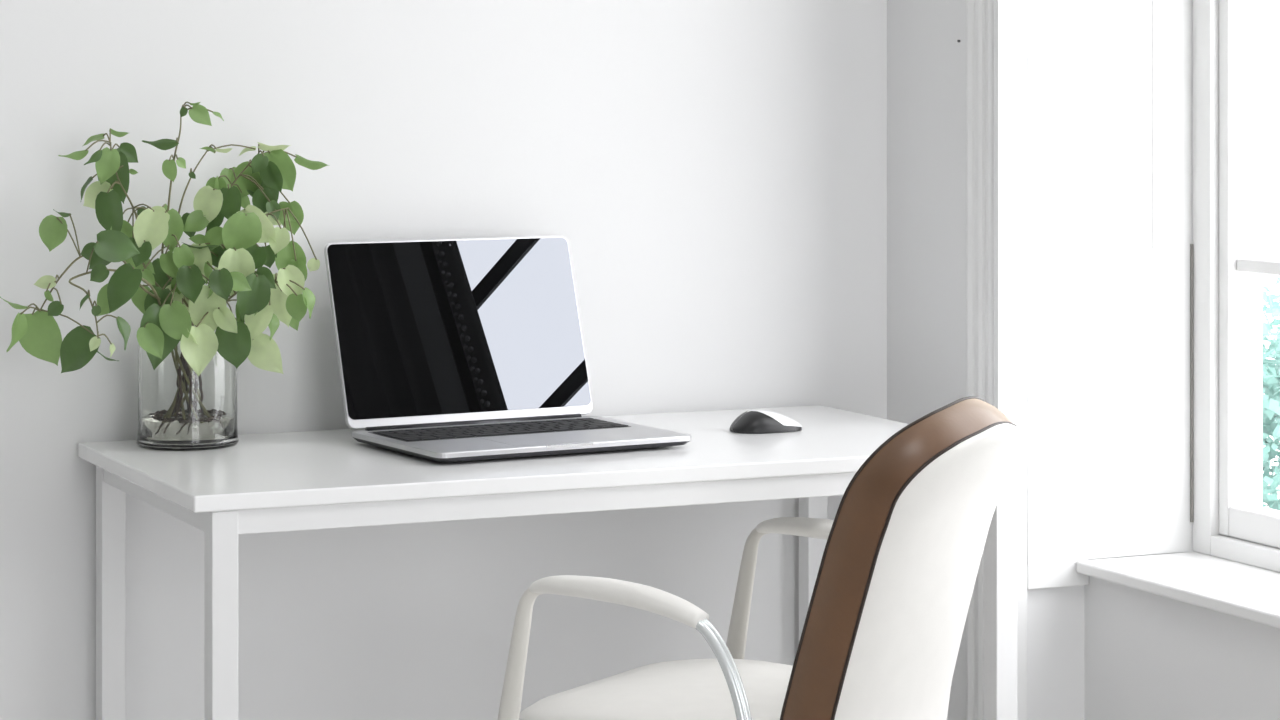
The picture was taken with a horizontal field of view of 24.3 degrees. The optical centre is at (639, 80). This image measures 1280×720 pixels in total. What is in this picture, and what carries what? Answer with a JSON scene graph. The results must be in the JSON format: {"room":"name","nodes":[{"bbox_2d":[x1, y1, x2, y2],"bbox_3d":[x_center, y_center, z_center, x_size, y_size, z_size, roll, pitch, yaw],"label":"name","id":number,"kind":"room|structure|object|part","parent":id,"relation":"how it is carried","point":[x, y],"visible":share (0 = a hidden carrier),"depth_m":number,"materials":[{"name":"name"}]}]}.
{"room":"home office","nodes":[
{"label":"home office","id":0,"kind":"room"},
{"bbox_2d":[0,0,886,719],"bbox_3d":[-1.311,-0.179,3.325,4.360,2.700,0.120,0,0,-24],"label":"wall","id":1,"kind":"structure","parent":0,"point":[712,174],"depth_m":3.75,"materials":[{"name":"paint"}]},
{"bbox_2d":[887,0,1279,719],"bbox_3d":[1.572,-0.179,1.762,0.402,2.700,5.110,0,0,-24],"label":"wall","id":2,"kind":"structure","parent":0,"point":[1100,649],"depth_m":3.85,"materials":[{"name":"paint"}]},
{"bbox_2d":[966,0,1004,719],"bbox_3d":[0.436,-0.009,3.767,0.009,2.360,0.085,0,0,-24],"label":"trim","id":3,"kind":"structure","parent":2,"relation":"attached to","point":[985,19],"depth_m":3.77,"materials":[{"name":"paint"}]},
{"bbox_2d":[1005,0,1088,719],"bbox_3d":[0.513,0.036,3.762,0.126,2.270,0.012,0,0,-24],"label":"trim","id":4,"kind":"structure","parent":2,"relation":"attached to","point":[1062,573],"depth_m":3.74,"materials":[{"name":"paint"}]},
{"bbox_2d":[1027,0,1190,563],"bbox_3d":[0.599,-0.245,3.801,0.247,1.708,0.012,0,0,-24],"label":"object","id":5,"kind":"structure","parent":2,"relation":"attached to","point":[1108,311],"depth_m":3.79,"materials":[{"name":"paint"}]},
{"bbox_2d":[1152,0,1155,248],"bbox_3d":[0.662,-0.406,3.822,0.005,1.245,0.002,0,0,-24],"label":"trim","id":6,"kind":"structure","parent":2,"relation":"attached to","point":[1153,1],"depth_m":3.82,"materials":[{"name":"paint"}]},
{"bbox_2d":[1076,552,1279,627],"bbox_3d":[0.983,0.617,3.064,0.198,0.016,1.647,0,0,-24],"label":"windowsill","id":7,"kind":"structure","parent":2,"relation":"attached to","point":[1237,589],"depth_m":3.63,"materials":[{"name":"paint"}]},
{"bbox_2d":[1190,0,1279,571],"bbox_3d":[1.081,-0.245,3.108,0.063,1.708,1.646,0,0,-24],"label":"window","id":8,"kind":"structure","parent":2,"relation":"in","point":[1227,525],"depth_m":3.81,"materials":[{"name":"paint"}]},
{"bbox_3d":[1.083,-0.233,3.110,0.038,1.631,1.566,0,0,-24],"label":"sash","id":9,"kind":"part","parent":8,"relation":"part of","materials":[{"name":"paint"}]},
{"bbox_3d":[-0.231,1.221,0.944,4.360,0.100,5.310,0,0,-24],"label":"floor","id":10,"kind":"structure","parent":0,"visible":0},
{"bbox_2d":[78,405,1018,719],"bbox_3d":[-0.111,0.801,3.518,1.000,0.740,0.500,0,0,-24],"label":"desk","id":11,"kind":"object","parent":10,"relation":"on","point":[324,479],"visible":0.7,"depth_m":3.35,"materials":[{"name":"paint"}]},
{"bbox_3d":[-0.630,0.810,3.535,0.029,0.722,0.029,0,0,-24],"label":"leg","id":12,"kind":"part","parent":11,"relation":"part of","materials":[{"name":"wood"}]},
{"bbox_2d":[136,330,238,450],"bbox_3d":[-0.535,0.364,3.513,0.120,0.134,0.120,0,0,-24],"label":"glass vase","id":13,"kind":"object","parent":11,"relation":"on","point":[179,409],"visible":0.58,"depth_m":3.46,"materials":[{"name":"clear glass"}]},
{"bbox_2d":[0,102,328,376],"bbox_3d":[-0.550,0.221,3.440,0.420,0.395,0.196,0,0,-37],"label":"leafy plant","id":14,"kind":"object","parent":13,"relation":"in","point":[179,306],"visible":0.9,"depth_m":3.43,"materials":[{"name":"green plant"}]},
{"bbox_3d":[-0.612,0.280,3.429,0.114,0.261,0.263,0,0,14],"label":"stem","id":15,"kind":"part","parent":14,"relation":"part of","materials":[{"name":"green plant"}]},
{"bbox_3d":[-0.566,0.293,3.410,0.057,0.233,0.247,0,0,23],"label":"stem","id":16,"kind":"part","parent":14,"relation":"part of","materials":[{"name":"green plant"}]},
{"bbox_3d":[-0.582,0.232,3.455,0.048,0.355,0.200,0,0,37],"label":"stem","id":17,"kind":"part","parent":14,"relation":"part of","materials":[{"name":"green plant"}]},
{"bbox_3d":[-0.558,0.275,3.459,0.080,0.269,0.141,0,0,9],"label":"stem","id":18,"kind":"part","parent":14,"relation":"part of","materials":[{"name":"green plant"}]},
{"bbox_3d":[-0.527,0.217,3.459,0.059,0.386,0.135,0,0,-10],"label":"stem","id":19,"kind":"part","parent":14,"relation":"part of","materials":[{"name":"green plant"}]},
{"bbox_3d":[-0.507,0.242,3.494,0.104,0.336,0.057,0,0,-3],"label":"stem","id":20,"kind":"part","parent":14,"relation":"part of","materials":[{"name":"green plant"}]},
{"bbox_3d":[-0.477,0.310,3.476,0.140,0.200,0.147,0,0,-24],"label":"stem","id":21,"kind":"part","parent":14,"relation":"part of","materials":[{"name":"green plant"}]},
{"bbox_3d":[-0.481,0.242,3.534,0.140,0.335,0.089,0,0,-24],"label":"stem","id":22,"kind":"part","parent":14,"relation":"part of","materials":[{"name":"green plant"}]},
{"bbox_3d":[-0.472,0.279,3.512,0.104,0.262,0.179,0,0,28],"label":"stem","id":23,"kind":"part","parent":14,"relation":"part of","materials":[{"name":"green plant"}]},
{"bbox_3d":[-0.439,0.810,3.113,0.029,0.722,0.029,0,0,-24],"label":"leg","id":24,"kind":"part","parent":11,"relation":"part of","materials":[{"name":"wood"}]},
{"bbox_2d":[324,236,690,461],"bbox_3d":[-0.159,0.313,3.538,0.334,0.236,0.317,0,0,-30],"label":"laptop","id":25,"kind":"object","parent":11,"relation":"on","point":[472,349],"visible":1,"depth_m":3.62,"materials":[{"name":"metal"}]},
{"bbox_3d":[-0.220,0.305,3.643,0.334,0.229,0.006,0,-18,-30],"label":"lid","id":26,"kind":"part","parent":25,"relation":"part of","materials":[{"name":"black glass"}]},
{"bbox_2d":[730,409,801,433],"bbox_3d":[0.155,0.417,3.660,0.094,0.026,0.059,0,0,-22],"label":"computer mouse","id":27,"kind":"object","parent":11,"relation":"on","point":[753,421],"visible":1,"depth_m":3.64,"materials":[{"name":"black plastic"}]},
{"bbox_3d":[0.229,0.810,3.925,0.029,0.722,0.029,0,0,-24],"label":"leg","id":28,"kind":"part","parent":11,"relation":"part of","materials":[{"name":"wood"}]},
{"bbox_3d":[0.426,0.810,3.506,0.029,0.722,0.029,0,0,-24],"label":"leg","id":29,"kind":"part","parent":11,"relation":"part of","materials":[{"name":"wood"}]},
{"bbox_2d":[498,396,1019,719],"bbox_3d":[0.140,0.749,3.198,0.547,0.844,0.520,0,0,28],"label":"armchair","id":30,"kind":"object","parent":10,"relation":"on","point":[880,639],"visible":1,"depth_m":3.03,"materials":[{"name":"beige leather"}]},
{"bbox_2d":[519,658,792,719],"bbox_3d":[0.104,0.682,3.212,0.397,0.053,0.432,0,0,31],"label":"seat cushion","id":31,"kind":"object","parent":30,"relation":"on","point":[688,689],"depth_m":3.18,"materials":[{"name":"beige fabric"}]},
{"label":"outside","id":32,"kind":"structure","parent":0,"visible":0},
{"bbox_2d":[1263,473,1279,507],"bbox_3d":[2.986,4.221,7.943,48.000,0.100,40.000,0,0,-24],"label":"ground","id":33,"kind":"structure","parent":32,"point":[1278,497],"depth_m":29.89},
{"bbox_2d":[1263,277,1279,510],"bbox_3d":[3.550,2.743,16.878,3.012,3.282,2.968,0,0,-24],"label":"tree","id":34,"kind":"object","parent":33,"relation":"on","point":[1271,372],"visible":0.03,"depth_m":16.34,"materials":[{"name":"green plant"}]}
]}

